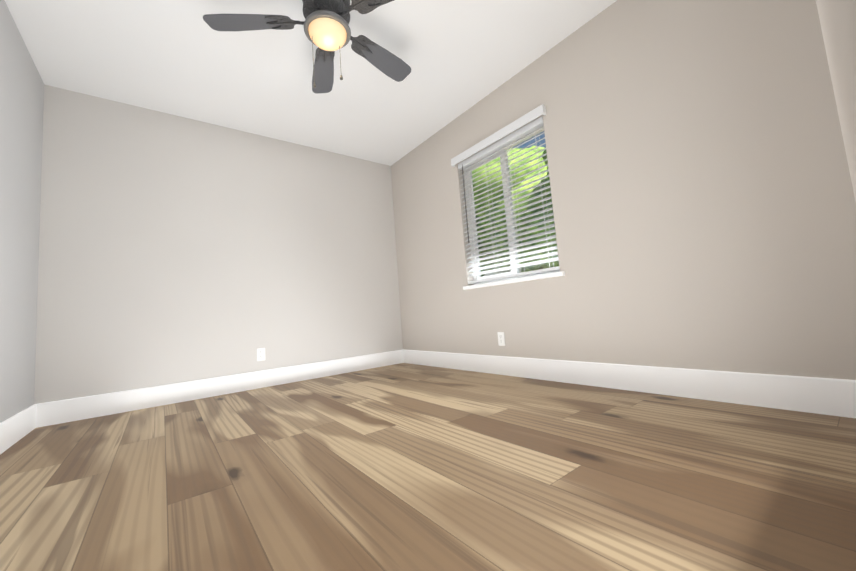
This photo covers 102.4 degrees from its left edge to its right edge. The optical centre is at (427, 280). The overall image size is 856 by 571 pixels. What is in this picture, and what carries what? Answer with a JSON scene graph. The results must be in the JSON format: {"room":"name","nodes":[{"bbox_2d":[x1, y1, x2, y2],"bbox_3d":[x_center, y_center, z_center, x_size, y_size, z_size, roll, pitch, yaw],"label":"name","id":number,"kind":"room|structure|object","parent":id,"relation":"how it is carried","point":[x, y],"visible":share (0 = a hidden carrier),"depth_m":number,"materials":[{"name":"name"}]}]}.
{"room":"empty bedroom","nodes":[
{"label":"empty bedroom","id":0,"kind":"room"},
{"bbox_2d":[0,0,43,422],"bbox_3d":[-1.279,-0.524,0.425,0.140,2.440,5.227,0,-7,-38],"label":"wall","id":1,"kind":"structure","parent":0,"point":[21,106],"depth_m":2.06,"materials":[{"name":"paint"}]},
{"bbox_2d":[0,404,36,453],"bbox_3d":[-1.133,0.610,0.364,0.014,0.155,4.947,0,-7,-38],"label":"baseboard","id":2,"kind":"structure","parent":1,"relation":"attached to","point":[15,428],"depth_m":2.00,"materials":[{"name":"white wood"}]},
{"bbox_2d":[34,84,402,403],"bbox_3d":[-1.593,-0.221,3.372,2.964,2.440,0.140,0,-7,-38],"label":"wall","id":3,"kind":"structure","parent":0,"point":[175,249],"depth_m":2.97,"materials":[{"name":"paint"}]},
{"bbox_2d":[36,350,403,427],"bbox_3d":[-1.461,0.904,3.204,2.936,0.155,0.014,0,-7,-38],"label":"baseboard","id":4,"kind":"structure","parent":3,"relation":"attached to","point":[66,410],"depth_m":2.84,"materials":[{"name":"white wood"}]},
{"bbox_2d":[257,348,264,360],"bbox_3d":[-1.541,0.684,3.181,0.070,0.115,0.008,0,-7,-38],"label":"electrical outlet","id":5,"kind":"object","parent":3,"relation":"attached to","point":[260,354],"visible":1,"depth_m":3.18,"materials":[{"name":"white plastic"}]},
{"bbox_2d":[5,0,616,165],"bbox_3d":[-0.146,-1.797,1.494,3.564,0.120,5.547,0,-7,-38],"label":"ceiling","id":6,"kind":"structure","parent":0,"point":[182,58],"depth_m":2.47,"materials":[{"name":"paint"}]},
{"bbox_2d":[203,0,410,93],"bbox_3d":[-0.537,-1.352,1.968,1.210,0.616,1.236,0,-7,-38],"label":"ceiling fan","id":7,"kind":"object","parent":6,"relation":"hanging from","point":[327,30],"visible":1,"depth_m":1.93,"materials":[{"name":"grey metal"}]},
{"bbox_2d":[0,363,855,570],"bbox_3d":[0.045,0.744,1.253,3.564,0.120,5.547,0,-7,-38],"label":"floor","id":8,"kind":"structure","parent":0,"point":[405,467],"depth_m":1.15,"materials":[{"name":"brown wood"}]},
{"bbox_2d":[391,0,855,379],"bbox_3d":[1.178,-0.529,2.322,0.140,2.440,5.227,0,-7,-38],"label":"wall","id":9,"kind":"structure","parent":0,"point":[703,203],"depth_m":1.96,"materials":[{"name":"paint"}]},
{"bbox_2d":[497,332,504,345],"bbox_3d":[0.622,0.497,2.924,0.008,0.115,0.070,0,-7,-38],"label":"electrical outlet","id":10,"kind":"object","parent":9,"relation":"attached to","point":[501,339],"visible":1,"depth_m":2.92,"materials":[{"name":"white plastic"}]},
{"bbox_2d":[464,126,559,284],"bbox_3d":[0.709,-0.582,2.995,0.050,1.228,0.960,0,-7,-38],"label":"window","id":11,"kind":"structure","parent":9,"relation":"in","point":[514,271],"depth_m":3.01,"materials":[{"name":"white plastic"}]},
{"bbox_2d":[451,104,559,283],"bbox_3d":[0.622,-0.636,2.942,0.098,1.237,1.037,0,-7,-38],"label":"window blind","id":12,"kind":"object","parent":11,"relation":"attached to","point":[531,127],"visible":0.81,"depth_m":2.88,"materials":[{"name":"white plastic"}]},
{"bbox_2d":[463,271,564,289],"bbox_3d":[0.688,0.011,2.891,0.113,0.033,1.035,0,-7,-38],"label":"window sill","id":13,"kind":"structure","parent":9,"relation":"attached to","point":[541,276],"depth_m":2.76,"materials":[{"name":"white wood"}]},
{"bbox_2d":[402,349,855,417],"bbox_3d":[0.769,0.691,2.729,0.014,0.155,3.519,0,-7,-38],"label":"baseboard","id":14,"kind":"structure","parent":9,"relation":"attached to","point":[829,396],"depth_m":1.90,"materials":[{"name":"white wood"}]},
{"bbox_2d":[816,0,855,201],"bbox_3d":[1.433,-0.739,0.312,1.914,2.440,1.428,0,-7,-38],"label":"wall","id":15,"kind":"structure","parent":0,"point":[837,18],"depth_m":0.24,"materials":[{"name":"paint"}]},
{"label":"outside","id":16,"kind":"structure","parent":0,"visible":0},
{"bbox_3d":[7.969,3.018,27.925,41.896,0.100,55.000,0,-7,-38],"label":"ground","id":17,"kind":"structure","parent":16,"visible":0},
{"bbox_2d":[476,216,507,276],"bbox_3d":[2.289,-1.963,18.506,6.315,8.867,6.544,0,-7,-38],"label":"tree","id":18,"kind":"object","parent":17,"relation":"on","point":[481,247],"depth_m":16.66,"materials":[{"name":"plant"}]},
{"bbox_2d":[484,269,532,275],"bbox_3d":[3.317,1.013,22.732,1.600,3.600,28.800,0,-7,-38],"label":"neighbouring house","id":19,"kind":"structure","parent":17,"relation":"on","point":[493,273],"depth_m":21.10,"materials":[{"name":"white"}]},
{"bbox_2d":[472,146,550,272],"bbox_3d":[4.335,-1.866,13.991,5.681,7.520,5.855,0,-7,-38],"label":"tree","id":20,"kind":"object","parent":17,"relation":"on","point":[532,267],"depth_m":12.30,"materials":[{"name":"green plant"}]},
{"bbox_2d":[525,147,558,266],"bbox_3d":[5.846,-1.736,10.379,5.025,6.354,5.667,0,-7,-38],"label":"tree","id":21,"kind":"object","parent":17,"relation":"on","point":[555,263],"depth_m":10.84,"materials":[{"name":"green plant"}]}
]}

